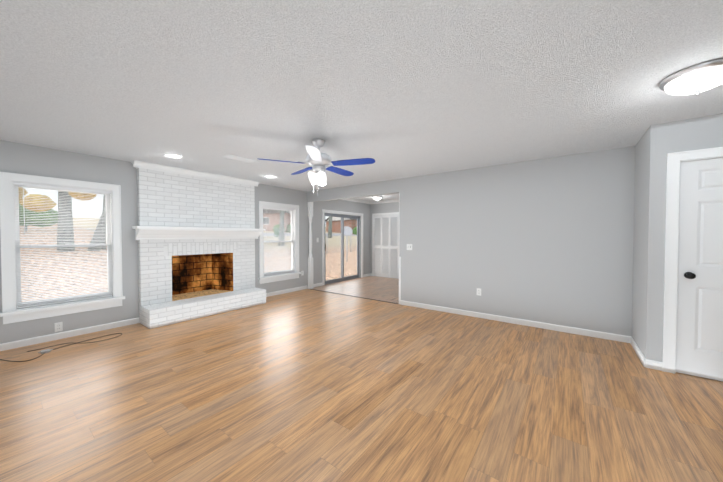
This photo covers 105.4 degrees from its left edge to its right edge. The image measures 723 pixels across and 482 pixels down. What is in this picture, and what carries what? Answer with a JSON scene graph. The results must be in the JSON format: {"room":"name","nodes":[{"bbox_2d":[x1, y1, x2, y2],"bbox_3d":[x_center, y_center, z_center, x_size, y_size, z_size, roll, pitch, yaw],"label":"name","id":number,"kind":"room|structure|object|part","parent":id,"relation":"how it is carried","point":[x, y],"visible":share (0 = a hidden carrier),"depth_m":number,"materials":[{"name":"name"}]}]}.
{"room":"living room","nodes":[
{"label":"living room","id":0,"kind":"room"},
{"bbox_2d":[0,140,369,343],"bbox_3d":[-2.305,0.004,5.808,0.150,2.440,8.710,1,1,37],"label":"wall","id":1,"kind":"structure","parent":0,"point":[19,158],"depth_m":4.08,"materials":[{"name":"grey paint"}]},
{"bbox_2d":[54,322,62,331],"bbox_3d":[-3.907,1.108,3.556,0.006,0.115,0.070,1,1,37],"label":"outlet","id":2,"kind":"object","parent":1,"relation":"attached to","point":[58,326],"visible":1,"depth_m":3.55,"materials":[{"name":"white plastic"}]},
{"bbox_2d":[0,172,124,323],"bbox_3d":[-3.883,0.076,3.643,0.214,1.764,1.120,1,1,37],"label":"window","id":3,"kind":"structure","parent":1,"relation":"in","point":[9,314],"depth_m":3.47,"materials":[{"name":"white"}]},
{"bbox_3d":[-3.904,0.051,3.658,0.090,1.512,0.872,1,1,37],"label":"big window sash","id":4,"kind":"part","parent":3,"relation":"part of","materials":[{"name":"white plastic"}]},
{"bbox_2d":[14,182,111,307],"bbox_3d":[-3.861,0.047,3.626,0.043,1.500,0.866,1,1,37],"label":"window blind","id":5,"kind":"object","parent":3,"relation":"attached to","point":[67,217],"visible":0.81,"depth_m":3.58,"materials":[{"name":"white plastic"}]},
{"bbox_3d":[-3.911,0.041,3.663,0.044,1.414,0.794,1,1,37],"label":"glass","id":6,"kind":"part","parent":3,"relation":"part of","materials":[{"name":"clear glass"}]},
{"bbox_2d":[0,317,139,350],"bbox_3d":[-4.090,1.231,3.308,0.012,0.085,2.290,1,1,37],"label":"baseboard","id":7,"kind":"structure","parent":1,"relation":"attached to","point":[42,339],"depth_m":3.60,"materials":[{"name":"white wood"}]},
{"bbox_2d":[258,201,300,283],"bbox_3d":[-1.889,0.025,6.309,0.214,1.764,1.120,1,1,37],"label":"window","id":8,"kind":"structure","parent":1,"relation":"in","point":[267,279],"depth_m":6.33,"materials":[{"name":"white"}]},
{"bbox_3d":[-1.916,-0.011,6.329,0.044,1.414,0.794,1,1,37],"label":"glass","id":9,"kind":"part","parent":8,"relation":"part of","materials":[{"name":"clear glass"}]},
{"bbox_3d":[-1.909,-0.001,6.324,0.090,1.512,0.872,1,1,37],"label":"small window sash","id":10,"kind":"part","parent":8,"relation":"part of","materials":[{"name":"white plastic"}]},
{"bbox_2d":[263,206,294,275],"bbox_3d":[-1.867,-0.005,6.292,0.043,1.500,0.866,1,1,37],"label":"window blind","id":11,"kind":"object","parent":8,"relation":"attached to","point":[269,253],"visible":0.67,"depth_m":6.27,"materials":[{"name":"white plastic"}]},
{"bbox_2d":[266,285,307,296],"bbox_3d":[-1.813,1.171,6.353,0.012,0.085,1.495,1,1,37],"label":"baseboard","id":12,"kind":"structure","parent":1,"relation":"attached to","point":[286,291],"depth_m":6.43,"materials":[{"name":"white wood"}]},
{"bbox_2d":[322,209,362,284],"bbox_3d":[-0.554,0.159,8.136,0.167,2.040,1.830,1,1,37],"label":"door","id":13,"kind":"structure","parent":1,"relation":"in","point":[350,215],"depth_m":8.13,"materials":[{"name":"white"}]},
{"bbox_3d":[-0.566,0.194,8.146,0.044,1.770,1.490,1,1,37],"label":"glass","id":14,"kind":"part","parent":13,"relation":"part of","materials":[{"name":"clear glass"}]},
{"bbox_2d":[340,198,370,203],"bbox_3d":[-0.476,-1.227,8.050,0.064,0.064,2.650,1,1,37],"label":"crown molding","id":15,"kind":"structure","parent":1,"relation":"attached to","point":[359,201],"depth_m":8.51,"materials":[{"name":"white"}]},
{"bbox_2d":[0,276,722,481],"bbox_3d":[0.786,1.319,3.522,7.870,0.100,8.710,1,1,37],"label":"floor","id":16,"kind":"structure","parent":0,"point":[307,385],"depth_m":2.20,"materials":[{"name":"brown wood"}]},
{"bbox_2d":[38,349,52,353],"bbox_3d":[-3.627,1.265,3.162,0.070,0.022,0.110,1,1,37],"label":"splitter","id":17,"kind":"object","parent":16,"relation":"on","point":[45,351],"visible":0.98,"depth_m":3.15,"materials":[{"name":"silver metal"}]},
{"bbox_2d":[0,333,121,361],"bbox_3d":[-3.647,1.193,3.352,0.652,0.154,1.099,1,1,37],"label":"cable","id":18,"kind":"object","parent":16,"relation":"on","point":[63,346],"visible":0.98,"depth_m":3.34,"materials":[{"name":"black rubber"}]},
{"bbox_2d":[131,160,265,328],"bbox_3d":[-2.817,0.021,4.949,0.900,2.440,2.080,1,1,37],"label":"fireplace","id":19,"kind":"object","parent":16,"relation":"on","point":[197,233],"visible":1,"depth_m":4.75,"materials":[{"name":"white brick"}]},
{"bbox_3d":[-2.772,-1.153,4.892,0.169,0.090,2.040,1,1,37],"label":"crown","id":20,"kind":"part","parent":19,"relation":"part of","materials":[{"name":"white brick"}]},
{"bbox_2d":[308,202,313,288],"bbox_3d":[-1.286,0.113,6.953,0.100,2.179,0.100,1,1,37],"label":"turned post","id":21,"kind":"object","parent":16,"relation":"on","point":[310,258],"visible":1,"depth_m":6.92,"materials":[{"name":"white wood"}]},
{"bbox_2d":[311,289,398,303],"bbox_3d":[-0.270,1.215,6.139,2.520,0.006,0.044,1,1,37],"label":"threshold strip","id":22,"kind":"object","parent":16,"relation":"on","point":[355,296],"depth_m":6.03,"materials":[{"name":"brown"}]},
{"bbox_2d":[0,0,722,201],"bbox_3d":[0.786,-1.230,3.472,7.870,0.120,8.710,1,1,37],"label":"ceiling","id":23,"kind":"structure","parent":0,"point":[397,89],"depth_m":1.95,"materials":[{"name":"white paint"}]},
{"bbox_2d":[164,153,183,158],"bbox_3d":[-2.591,-1.172,3.807,0.230,0.010,0.230,1,1,37],"label":"recessed light","id":24,"kind":"object","parent":23,"relation":"in","point":[170,155],"visible":1,"depth_m":3.81,"materials":[{"name":"white plastic"}]},
{"bbox_2d":[223,154,256,162],"bbox_3d":[-1.725,-1.175,3.947,0.200,0.009,0.420,1,1,37],"label":"ceiling vent","id":25,"kind":"object","parent":23,"relation":"in","point":[238,158],"visible":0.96,"depth_m":3.92,"materials":[{"name":"white"}]},
{"bbox_2d":[264,175,276,177],"bbox_3d":[-1.691,-1.198,5.144,0.230,0.010,0.230,1,1,37],"label":"recessed light","id":26,"kind":"object","parent":23,"relation":"in","point":[269,176],"visible":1,"depth_m":5.12,"materials":[{"name":"white plastic"}]},
{"bbox_2d":[259,139,374,195],"bbox_3d":[-0.479,-0.841,3.252,1.279,0.650,1.247,1,1,37],"label":"ceiling fan","id":27,"kind":"object","parent":23,"relation":"hanging from","point":[318,161],"visible":1,"depth_m":3.13,"materials":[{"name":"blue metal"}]},
{"bbox_2d":[372,196,382,200],"bbox_3d":[0.442,-1.187,7.746,0.300,0.134,0.300,1,1,37],"label":"light","id":28,"kind":"object","parent":23,"relation":"attached to","point":[377,198],"visible":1,"depth_m":7.65,"materials":[{"name":"white glass"}]},
{"bbox_2d":[658,58,722,95],"bbox_3d":[2.302,-1.070,1.886,0.370,0.138,0.370,1,1,37],"label":"ceiling light","id":29,"kind":"object","parent":23,"relation":"attached to","point":[697,79],"visible":1,"depth_m":1.83,"materials":[{"name":"white glass"}]},
{"bbox_2d":[370,202,398,278],"bbox_3d":[3.419,-0.017,6.891,7.720,2.440,0.120,1,1,37],"label":"wall","id":30,"kind":"structure","parent":0,"point":[385,207],"depth_m":8.94,"materials":[{"name":"grey paint"}]},
{"bbox_2d":[371,200,398,203],"bbox_3d":[2.034,-1.222,7.787,4.400,0.064,0.064,1,1,37],"label":"crown molding","id":31,"kind":"structure","parent":30,"relation":"attached to","point":[388,201],"depth_m":8.74,"materials":[{"name":"white wood"}]},
{"bbox_2d":[372,212,398,278],"bbox_3d":[0.887,0.138,8.686,1.340,2.060,0.042,1,1,37],"label":"bifold door","id":32,"kind":"structure","parent":30,"relation":"in","point":[385,244],"depth_m":8.78,"materials":[{"name":"white wood"}]},
{"bbox_2d":[307,146,634,335],"bbox_3d":[1.071,0.016,5.188,6.000,2.440,0.120,1,1,37],"label":"wall","id":33,"kind":"structure","parent":0,"point":[548,240],"depth_m":4.09,"materials":[{"name":"grey paint"}]},
{"bbox_2d":[399,192,400,303],"bbox_3d":[0.780,0.143,5.404,0.042,2.179,0.126,1,1,37],"label":"trim","id":34,"kind":"structure","parent":33,"relation":"attached to","point":[399,258],"depth_m":5.36,"materials":[{"name":"white wood"}]},
{"bbox_2d":[407,244,411,249],"bbox_3d":[0.907,0.116,5.229,0.115,0.115,0.012,1,1,37],"label":"light switch","id":35,"kind":"object","parent":33,"relation":"attached to","point":[409,246],"visible":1,"depth_m":5.23,"materials":[{"name":"white plastic"}]},
{"bbox_2d":[400,300,631,342],"bbox_3d":[2.056,1.210,4.391,3.240,0.085,0.012,1,1,37],"label":"baseboard","id":36,"kind":"structure","parent":33,"relation":"attached to","point":[596,334],"depth_m":4.08,"materials":[{"name":"white wood"}]},
{"bbox_2d":[632,130,647,353],"bbox_3d":[3.200,0.057,3.109,0.100,2.440,0.660,1,1,37],"label":"wall","id":37,"kind":"structure","parent":0,"point":[639,241],"depth_m":3.10,"materials":[{"name":"grey paint"}]},
{"bbox_2d":[630,337,645,366],"bbox_3d":[3.119,1.234,3.118,0.012,0.085,0.780,1,1,37],"label":"baseboard return","id":38,"kind":"object","parent":37,"relation":"attached to","point":[640,355],"visible":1,"depth_m":3.03,"materials":[{"name":"white wood"}]},
{"bbox_2d":[643,113,722,361],"bbox_3d":[3.655,0.073,2.282,1.820,2.440,0.120,1,1,37],"label":"wall","id":39,"kind":"structure","parent":0,"point":[697,133],"depth_m":2.73,"materials":[{"name":"grey paint"}]},
{"bbox_2d":[646,359,662,370],"bbox_3d":[2.934,1.241,2.760,0.120,0.085,0.012,1,1,37],"label":"baseboard","id":40,"kind":"structure","parent":39,"relation":"attached to","point":[653,364],"depth_m":2.76,"materials":[{"name":"white wood"}]},
{"bbox_2d":[662,147,722,380],"bbox_3d":[3.380,0.222,2.451,0.950,2.135,0.181,1,1,37],"label":"closet door","id":41,"kind":"structure","parent":39,"relation":"in","point":[693,312],"depth_m":2.60,"materials":[{"name":"white wood"}]},
{"bbox_3d":[3.098,0.327,2.597,0.064,0.064,0.074,1,1,37],"label":"knob","id":42,"kind":"part","parent":41,"relation":"part of","materials":[{"name":"black metal"}]},
{"label":"outside","id":43,"kind":"structure","parent":0,"visible":0},
{"bbox_2d":[19,218,356,301],"bbox_3d":[-14.560,-1.976,47.990,70.000,4.876,110.000,1,1,37],"label":"ground","id":44,"kind":"structure","parent":43,"point":[334,261],"depth_m":9.72,"materials":[{"name":"brown"}]},
{"bbox_2d":[19,204,57,230],"bbox_3d":[-14.711,-1.061,12.281,1.690,1.613,1.822,1,1,37],"label":"shrubs","id":45,"kind":"object","parent":44,"relation":"on","point":[28,215],"depth_m":12.03,"materials":[{"name":"green plant"}]},
{"bbox_2d":[18,187,105,250],"bbox_3d":[-8.990,-5.496,10.094,6.763,12.060,8.592,1,1,37],"label":"tree","id":46,"kind":"object","parent":44,"relation":"on","point":[49,198],"depth_m":8.91,"materials":[{"name":"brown plant"}]},
{"bbox_2d":[263,213,290,230],"bbox_3d":[-17.425,-3.119,48.862,14.000,2.800,8.000,0,1,17],"label":"house","id":47,"kind":"structure","parent":44,"relation":"on","point":[274,222],"depth_m":43.64,"materials":[{"name":"brick"}]},
{"bbox_2d":[263,209,290,213],"bbox_3d":[-17.425,-5.388,48.817,14.800,1.780,8.800,0,1,17],"label":"house roof","id":48,"kind":"structure","parent":47,"relation":"on","point":[272,211],"depth_m":44.06,"materials":[{"name":"grey"}]},
{"bbox_2d":[278,210,283,245],"bbox_3d":[-6.121,-4.410,21.638,6.108,10.011,5.636,1,1,37],"label":"tree","id":49,"kind":"object","parent":44,"relation":"on","point":[281,225],"depth_m":21.75,"materials":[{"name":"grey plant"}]},
{"bbox_2d":[263,235,356,256],"bbox_3d":[-2.585,-0.392,27.823,12.031,2.342,30.060,1,1,37],"label":"fence","id":50,"kind":"object","parent":44,"relation":"on","point":[351,241],"depth_m":18.66,"materials":[{"name":"beige wood"}]},
{"bbox_2d":[274,224,356,234],"bbox_3d":[-7.106,-1.998,46.903,7.300,2.275,16.902,1,1,37],"label":"shrubs","id":51,"kind":"object","parent":44,"relation":"on","point":[353,230],"depth_m":43.53,"materials":[{"name":"green plant"}]},
{"bbox_2d":[328,217,331,237],"bbox_3d":[-4.645,-6.228,36.771,8.017,12.016,6.846,1,1,37],"label":"tree","id":52,"kind":"object","parent":44,"relation":"on","point":[329,227],"depth_m":36.34,"materials":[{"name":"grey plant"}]},
{"bbox_2d":[326,220,356,232],"bbox_3d":[-0.239,-2.706,58.495,12.000,2.800,8.000,-1,2,-43],"label":"house","id":53,"kind":"structure","parent":44,"relation":"on","point":[347,223],"depth_m":54.07,"materials":[{"name":"brick"}]},
{"bbox_2d":[327,217,350,220],"bbox_3d":[-4.612,-4.906,54.344,7.878,1.760,1.389,1,1,37],"label":"trim","id":54,"kind":"structure","parent":53,"relation":"attached to","point":[335,218],"depth_m":53.59,"materials":[{"name":"white"}]},
{"bbox_2d":[344,226,351,261],"bbox_3d":[-0.763,0.208,14.638,0.462,2.008,0.588,1,1,37],"label":"dish","id":55,"kind":"object","parent":44,"relation":"on","point":[347,231],"depth_m":14.73,"materials":[{"name":"grey"}]}
]}

